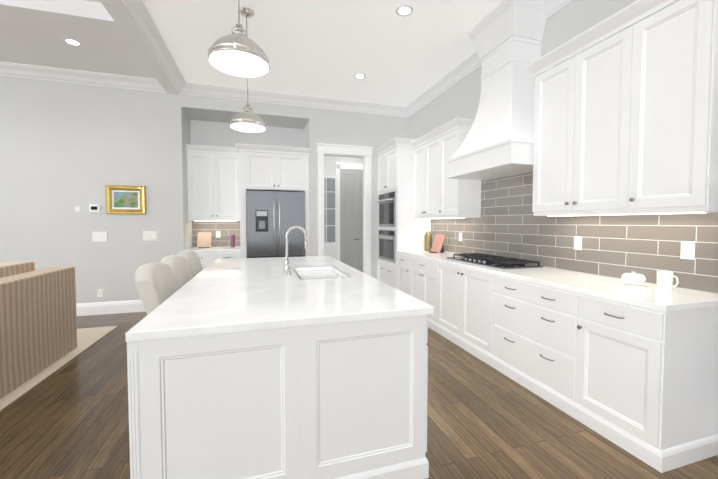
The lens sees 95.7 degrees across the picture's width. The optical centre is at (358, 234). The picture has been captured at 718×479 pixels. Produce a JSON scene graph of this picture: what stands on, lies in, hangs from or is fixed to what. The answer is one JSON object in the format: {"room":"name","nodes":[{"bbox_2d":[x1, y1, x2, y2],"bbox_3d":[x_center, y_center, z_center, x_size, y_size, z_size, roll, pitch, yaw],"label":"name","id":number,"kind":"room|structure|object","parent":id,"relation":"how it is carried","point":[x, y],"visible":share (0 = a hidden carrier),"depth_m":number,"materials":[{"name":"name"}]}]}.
{"room":"kitchen","nodes":[
{"label":"kitchen","id":0,"kind":"room"},
{"bbox_2d":[0,76,408,303],"bbox_3d":[-2.999,-0.587,5.476,8.200,3.520,0.800,-1,2,-17],"label":"wall","id":1,"kind":"structure","parent":0,"point":[66,149],"depth_m":4.86,"materials":[{"name":"paint"}]},
{"bbox_2d":[75,206,79,211],"bbox_3d":[-4.098,-0.369,4.729,0.060,0.080,0.006,-1,2,-17],"label":"switch plate","id":2,"kind":"object","parent":1,"relation":"attached to","point":[77,208],"visible":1,"depth_m":4.73,"materials":[{"name":"white plastic"}]},
{"bbox_2d":[0,61,165,92],"bbox_3d":[-4.867,-2.232,4.370,4.020,0.150,0.120,-1,2,-17],"label":"crown molding","id":3,"kind":"structure","parent":1,"relation":"attached to","point":[7,69],"depth_m":4.63,"materials":[{"name":"white wood"}]},
{"bbox_2d":[89,204,100,212],"bbox_3d":[-3.895,-0.381,4.782,0.140,0.120,0.023,-1,2,-17],"label":"thermostat","id":4,"kind":"object","parent":1,"relation":"attached to","point":[94,208],"visible":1,"depth_m":4.78,"materials":[{"name":"white plastic"}]},
{"bbox_2d":[97,289,102,296],"bbox_3d":[-3.861,0.877,4.845,0.075,0.120,0.009,-1,2,-17],"label":"electrical outlet plate","id":5,"kind":"object","parent":1,"relation":"attached to","point":[99,292],"visible":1,"depth_m":4.84,"materials":[{"name":"white plastic"}]},
{"bbox_2d":[92,231,107,241],"bbox_3d":[-3.843,0.033,4.816,0.190,0.150,0.016,-1,2,-17],"label":"switch plate","id":6,"kind":"object","parent":1,"relation":"attached to","point":[99,236],"visible":1,"depth_m":4.82,"materials":[{"name":"white plastic"}]},
{"bbox_2d":[76,300,145,315],"bbox_3d":[-4.791,1.115,4.569,4.210,0.185,0.018,-1,2,-17],"label":"baseboard","id":7,"kind":"structure","parent":1,"relation":"attached to","point":[102,308],"depth_m":4.87,"materials":[{"name":"white wood"}]},
{"bbox_2d":[105,185,145,213],"bbox_3d":[-3.503,-0.520,4.881,0.510,0.430,0.049,-1,2,-17],"label":"picture frame","id":8,"kind":"object","parent":1,"relation":"attached to","point":[124,199],"visible":1,"depth_m":4.88,"materials":[{"name":"gold metal"}]},
{"bbox_2d":[143,231,157,240],"bbox_3d":[-3.216,0.026,5.006,0.200,0.150,0.016,-1,2,-17],"label":"switch plate","id":9,"kind":"object","parent":1,"relation":"attached to","point":[150,235],"visible":1,"depth_m":5.01,"materials":[{"name":"white plastic"}]},
{"bbox_2d":[120,0,187,94],"bbox_3d":[-1.554,-2.114,1.153,0.120,0.150,8.200,-1,2,-17],"label":"crown molding","id":10,"kind":"structure","parent":1,"relation":"attached to","point":[139,15],"depth_m":3.69,"materials":[{"name":"white wood"}]},
{"bbox_2d":[187,151,241,218],"bbox_3d":[-2.520,-0.826,5.718,0.837,1.120,0.351,-1,2,-17],"label":"upper cabinet","id":11,"kind":"object","parent":1,"relation":"attached to","point":[222,181],"depth_m":5.54,"materials":[{"name":"white wood"}]},
{"bbox_2d":[192,221,239,246],"bbox_3d":[-2.571,-0.023,5.914,0.840,0.498,0.008,-1,2,-17],"label":"wall tile","id":12,"kind":"structure","parent":1,"relation":"attached to","point":[227,229],"depth_m":5.92,"materials":[{"name":"beige tile"}]},
{"bbox_2d":[246,144,305,194],"bbox_3d":[-1.508,-1.136,5.853,0.985,0.730,0.657,-1,2,-17],"label":"upper cabinet","id":13,"kind":"object","parent":1,"relation":"attached to","point":[268,171],"depth_m":5.53,"materials":[{"name":"white wood"}]},
{"bbox_2d":[184,83,403,116],"bbox_3d":[-0.918,-2.276,5.562,3.630,0.150,0.120,-1,2,-17],"label":"crown molding","id":14,"kind":"structure","parent":1,"relation":"attached to","point":[194,89],"depth_m":5.49,"materials":[{"name":"white wood"}]},
{"bbox_2d":[316,143,372,275],"bbox_3d":[-0.265,-0.223,5.939,1.045,2.760,0.160,-1,2,-17],"label":"door frame","id":15,"kind":"structure","parent":1,"relation":"attached to","point":[363,152],"depth_m":5.90,"materials":[{"name":"white wood"}]},
{"bbox_2d":[0,0,501,106],"bbox_3d":[-1.712,-2.229,1.153,8.200,0.080,8.300,-1,2,-17],"label":"ceiling","id":16,"kind":"structure","parent":0,"point":[324,48],"depth_m":3.90,"materials":[{"name":"paint"}]},
{"bbox_2d":[62,38,81,46],"bbox_3d":[-3.410,-2.285,3.868,0.180,0.006,0.180,-1,2,-17],"label":"recessed light","id":17,"kind":"object","parent":16,"relation":"in","point":[70,41],"visible":1,"depth_m":3.87,"materials":[{"name":"white"}]},
{"bbox_2d":[0,0,178,94],"bbox_3d":[-3.617,-2.087,0.529,4.190,0.160,8.199,-1,2,-17],"label":"ceiling beam","id":18,"kind":"structure","parent":16,"relation":"attached to","point":[113,15],"depth_m":3.16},
{"bbox_2d":[208,0,269,76],"bbox_3d":[-0.740,-1.635,1.991,0.360,1.170,0.360,-1,2,-17],"label":"pendant light","id":19,"kind":"object","parent":16,"relation":"hanging from","point":[238,52],"visible":1,"depth_m":1.95,"materials":[{"name":"silver metal"}]},
{"bbox_2d":[229,7,265,132],"bbox_3d":[-1.146,-1.684,3.335,0.360,1.170,0.360,-1,2,-17],"label":"pendant light","id":20,"kind":"object","parent":16,"relation":"hanging from","point":[247,119],"visible":1,"depth_m":3.27,"materials":[{"name":"silver metal"}]},
{"bbox_2d":[354,74,365,78],"bbox_3d":[0.013,-2.319,4.776,0.180,0.006,0.180,-1,2,-17],"label":"recessed light","id":21,"kind":"object","parent":16,"relation":"in","point":[359,76],"visible":1,"depth_m":4.77,"materials":[{"name":"white"}]},
{"bbox_2d":[396,5,413,16],"bbox_3d":[0.462,-2.264,3.293,0.180,0.006,0.180,-1,2,-17],"label":"recessed light","id":22,"kind":"object","parent":16,"relation":"in","point":[404,10],"visible":1,"depth_m":3.29,"materials":[{"name":"white"}]},
{"bbox_2d":[324,155,362,174],"bbox_3d":[-0.114,-0.397,6.705,1.770,3.050,1.230,-1,2,-17],"label":"wall","id":23,"kind":"structure","parent":0,"point":[329,165],"depth_m":7.07,"materials":[{"name":"paint"}]},
{"bbox_2d":[335,162,362,271],"bbox_3d":[0.032,-0.231,7.247,1.120,2.680,0.083,-1,2,-17],"label":"doors","id":24,"kind":"structure","parent":23,"relation":"in","point":[349,214],"depth_m":7.19,"materials":[{"name":"paint"}]},
{"bbox_2d":[0,312,717,478],"bbox_3d":[-1.920,1.315,2.317,8.400,0.050,10.400,-1,2,-17],"label":"floor","id":25,"kind":"structure","parent":0,"point":[69,420],"depth_m":2.16,"materials":[{"name":"brown wood"}]},
{"bbox_2d":[0,326,117,411],"bbox_3d":[-4.233,1.272,2.641,2.960,0.012,2.560,-1,2,-17],"label":"rug","id":26,"kind":"object","parent":25,"relation":"on","point":[87,338],"visible":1,"depth_m":3.19,"materials":[{"name":"fabric"}]},
{"bbox_2d":[0,261,77,398],"bbox_3d":[-3.149,0.785,2.250,0.980,0.990,2.220,-1,2,-17],"label":"sofa","id":27,"kind":"object","parent":26,"relation":"on","point":[38,324],"visible":1,"depth_m":2.83,"materials":[{"name":"beige fabric"}]},
{"bbox_2d":[135,262,179,314],"bbox_3d":[-1.191,0.742,2.339,0.623,1.095,0.512,-1,2,-17],"label":"stool","id":28,"kind":"object","parent":25,"relation":"on","point":[156,284],"visible":0.04,"depth_m":2.08,"materials":[{"name":"fabric"}]},
{"bbox_2d":[161,255,193,287],"bbox_3d":[-1.347,0.723,2.856,0.623,1.095,0.512,-1,2,-17],"label":"stool","id":29,"kind":"object","parent":25,"relation":"on","point":[179,266],"visible":0.06,"depth_m":2.74,"materials":[{"name":"fabric"}]},
{"bbox_2d":[178,250,202,276],"bbox_3d":[-1.503,0.704,3.372,0.623,1.095,0.512,-1,2,-17],"label":"stool","id":30,"kind":"object","parent":25,"relation":"on","point":[193,261],"depth_m":3.27,"materials":[{"name":"fabric"}]},
{"bbox_2d":[194,251,241,268],"bbox_3d":[-2.480,0.723,5.642,0.837,0.890,0.630,-1,2,-17],"label":"base cabinet","id":31,"kind":"object","parent":25,"relation":"on","point":[206,258],"depth_m":5.34,"materials":[{"name":"white wood"}]},
{"bbox_2d":[187,247,241,250],"bbox_3d":[-2.476,0.258,5.614,0.837,0.039,0.631,-1,2,-17],"label":"countertop","id":32,"kind":"structure","parent":31,"relation":"on","point":[194,248],"depth_m":5.42,"materials":[{"name":"white stone"}]},
{"bbox_2d":[197,232,211,247],"bbox_3d":[-2.719,0.100,5.714,0.220,0.270,0.195,-1,2,-17],"label":"cutting board","id":33,"kind":"object","parent":32,"relation":"on","point":[203,239],"visible":1,"depth_m":5.70,"materials":[{"name":"wood"}]},
{"bbox_2d":[231,235,234,246],"bbox_3d":[-2.268,0.120,5.848,0.068,0.220,0.068,-1,2,-17],"label":"bottle","id":34,"kind":"object","parent":32,"relation":"on","point":[232,240],"visible":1,"depth_m":5.82,"materials":[{"name":"purple glass"}]},
{"bbox_2d":[246,191,305,257],"bbox_3d":[-1.485,0.211,5.827,0.965,1.900,0.753,-1,2,-17],"label":"fridge","id":35,"kind":"object","parent":25,"relation":"on","point":[273,217],"visible":0.69,"depth_m":5.50,"materials":[{"name":"grey metal"}]},
{"bbox_2d":[125,310,433,478],"bbox_3d":[-0.666,0.826,2.828,1.432,0.890,2.732,-1,2,-17],"label":"kitchen island","id":36,"kind":"object","parent":25,"relation":"on","point":[307,367],"depth_m":1.52,"materials":[{"name":"white wood"}]},
{"bbox_2d":[125,256,432,337],"bbox_3d":[-0.669,0.360,2.820,1.395,0.039,2.745,-1,2,-17],"label":"island countertop","id":37,"kind":"structure","parent":36,"relation":"on","point":[242,293],"depth_m":1.87,"materials":[{"name":"white stone"}]},
{"bbox_2d":[284,226,307,275],"bbox_3d":[-0.542,0.131,2.853,0.219,0.416,0.266,-1,2,-17],"label":"faucet","id":38,"kind":"object","parent":37,"relation":"on","point":[287,272],"depth_m":2.92,"materials":[{"name":"silver metal"}]},
{"bbox_2d":[301,270,340,277],"bbox_3d":[-0.366,0.465,2.934,0.390,0.203,0.700,-1,2,-17],"label":"sink","id":39,"kind":"object","parent":37,"relation":"in","point":[304,273],"depth_m":3.03,"materials":[{"name":"white ceramic"}]},
{"bbox_2d":[324,175,336,258],"bbox_3d":[-0.724,-0.053,6.886,0.460,2.350,0.350,-1,2,-17],"label":"glass door","id":40,"kind":"structure","parent":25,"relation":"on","point":[330,202],"depth_m":6.75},
{"bbox_2d":[395,252,406,293],"bbox_3d":[0.976,0.743,5.105,0.627,0.890,0.498,-1,2,-17],"label":"base cabinet","id":41,"kind":"object","parent":25,"relation":"on","point":[400,260],"depth_m":5.09,"materials":[{"name":"white wood"}]},
{"bbox_2d":[375,137,430,287],"bbox_3d":[0.771,-0.191,5.740,0.633,2.710,0.898,-1,2,-17],"label":"tall cabinet","id":42,"kind":"object","parent":25,"relation":"on","point":[397,228],"depth_m":5.35,"materials":[{"name":"white wood"}]},
{"bbox_2d":[407,256,434,330],"bbox_3d":[1.160,0.766,4.494,0.627,0.890,0.780,-1,2,-17],"label":"base cabinet","id":43,"kind":"object","parent":25,"relation":"on","point":[420,273],"depth_m":4.38,"materials":[{"name":"white wood"}]},
{"bbox_2d":[435,260,490,365],"bbox_3d":[1.418,0.797,3.642,0.627,0.890,1.001,-1,2,-17],"label":"base cabinet","id":44,"kind":"object","parent":25,"relation":"on","point":[462,296],"depth_m":3.49,"materials":[{"name":"white wood"}]},
{"bbox_2d":[491,276,574,415],"bbox_3d":[1.686,0.829,2.757,0.627,0.890,0.850,-1,2,-17],"label":"base cabinet","id":45,"kind":"object","parent":25,"relation":"on","point":[531,323],"depth_m":2.60,"materials":[{"name":"white wood"}]},
{"bbox_2d":[571,292,717,472],"bbox_3d":[1.881,0.853,2.111,0.627,0.890,0.500,-1,2,-17],"label":"base cabinet","id":46,"kind":"object","parent":25,"relation":"on","point":[645,381],"depth_m":1.89,"materials":[{"name":"white wood"}]},
{"bbox_2d":[395,248,717,311],"bbox_3d":[1.421,0.333,3.578,0.635,0.038,3.649,-1,2,-17],"label":"countertop","id":47,"kind":"structure","parent":46,"relation":"on","point":[607,288],"depth_m":2.28,"materials":[{"name":"white stone"}]},
{"bbox_2d":[424,232,431,250],"bbox_3d":[1.101,0.104,5.173,0.120,0.300,0.120,-1,2,-17],"label":"canister","id":48,"kind":"object","parent":47,"relation":"on","point":[427,241],"visible":0.98,"depth_m":5.12,"materials":[{"name":"brown metal"}]},
{"bbox_2d":[429,234,444,252],"bbox_3d":[1.165,0.133,4.796,0.195,0.270,0.220,-1,2,-17],"label":"cookbook","id":49,"kind":"object","parent":47,"relation":"on","point":[437,246],"visible":1,"depth_m":4.77,"materials":[{"name":"paper"}]},
{"bbox_2d":[447,252,542,267],"bbox_3d":[1.449,0.284,3.611,0.470,0.055,1.000,-1,2,-17],"label":"cooktop","id":50,"kind":"object","parent":47,"relation":"in","point":[472,258],"depth_m":3.45,"materials":[{"name":"black metal"}]},
{"bbox_2d":[621,271,678,290],"bbox_3d":[1.925,0.303,2.201,0.225,0.120,0.314,-1,2,-17],"label":"tea set","id":51,"kind":"object","parent":47,"relation":"on","point":[633,280],"visible":1,"depth_m":2.16,"materials":[{"name":"white ceramic"}]},
{"bbox_2d":[409,0,715,293],"bbox_3d":[1.861,-0.510,3.394,0.100,3.520,10.400,-1,2,-17],"label":"wall","id":52,"kind":"structure","parent":0,"point":[565,24],"depth_m":3.26,"materials":[{"name":"paint"}]},
{"bbox_2d":[411,128,438,215],"bbox_3d":[1.159,-0.870,4.923,0.347,1.195,0.839,-1,2,-17],"label":"upper cabinet","id":53,"kind":"object","parent":52,"relation":"attached to","point":[425,150],"depth_m":4.86,"materials":[{"name":"white wood"}]},
{"bbox_2d":[439,124,482,215],"bbox_3d":[1.343,-0.847,4.315,0.347,1.195,0.432,-1,2,-17],"label":"upper cabinet","id":54,"kind":"object","parent":52,"relation":"attached to","point":[459,183],"depth_m":4.14,"materials":[{"name":"white wood"}]},
{"bbox_2d":[400,0,573,117],"bbox_3d":[2.074,-2.155,2.248,0.120,0.150,8.200,-1,2,-17],"label":"crown molding","id":55,"kind":"structure","parent":52,"relation":"attached to","point":[471,63],"depth_m":4.60,"materials":[{"name":"white wood"}]},
{"bbox_2d":[446,0,546,179],"bbox_3d":[1.475,-1.462,3.436,0.589,1.619,1.054,-1,2,-17],"label":"range hood","id":56,"kind":"object","parent":52,"relation":"attached to","point":[500,142],"depth_m":3.21,"materials":[{"name":"white wood"}]},
{"bbox_2d":[467,0,546,59],"bbox_3d":[1.542,-2.107,3.411,0.462,0.330,0.699,-1,2,-17],"label":"crown molding","id":57,"kind":"structure","parent":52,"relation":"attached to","point":[527,19],"depth_m":3.20,"materials":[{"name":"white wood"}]},
{"bbox_2d":[431,172,717,293],"bbox_3d":[1.727,-0.251,3.660,0.008,1.118,3.630,-1,2,-17],"label":"wall tiles","id":58,"kind":"structure","parent":52,"relation":"attached to","point":[508,223],"depth_m":2.82,"materials":[{"name":"beige tile"}]},
{"bbox_2d":[574,236,581,249],"bbox_3d":[1.951,0.078,2.899,0.009,0.120,0.074,-1,2,-17],"label":"electrical outlet plate","id":59,"kind":"object","parent":58,"relation":"attached to","point":[577,242],"visible":1,"depth_m":2.90,"materials":[{"name":"white plastic"}]},
{"bbox_2d":[680,241,694,259],"bbox_3d":[2.177,0.105,2.153,0.009,0.120,0.074,-1,2,-17],"label":"electrical outlet plate","id":60,"kind":"object","parent":58,"relation":"attached to","point":[687,249],"visible":1,"depth_m":2.15,"materials":[{"name":"white plastic"}]},
{"bbox_2d":[531,8,630,215],"bbox_3d":[1.860,-0.849,2.604,0.347,1.324,0.806,-1,2,-17],"label":"upper cabinet","id":61,"kind":"object","parent":52,"relation":"attached to","point":[624,122],"depth_m":2.50,"materials":[{"name":"white wood"}]},
{"bbox_2d":[623,0,717,211],"bbox_3d":[2.036,-0.828,2.019,0.347,1.324,0.416,-1,2,-17],"label":"upper cabinet","id":62,"kind":"object","parent":52,"relation":"attached to","point":[670,157],"depth_m":1.95,"materials":[{"name":"white wood"}]}
]}

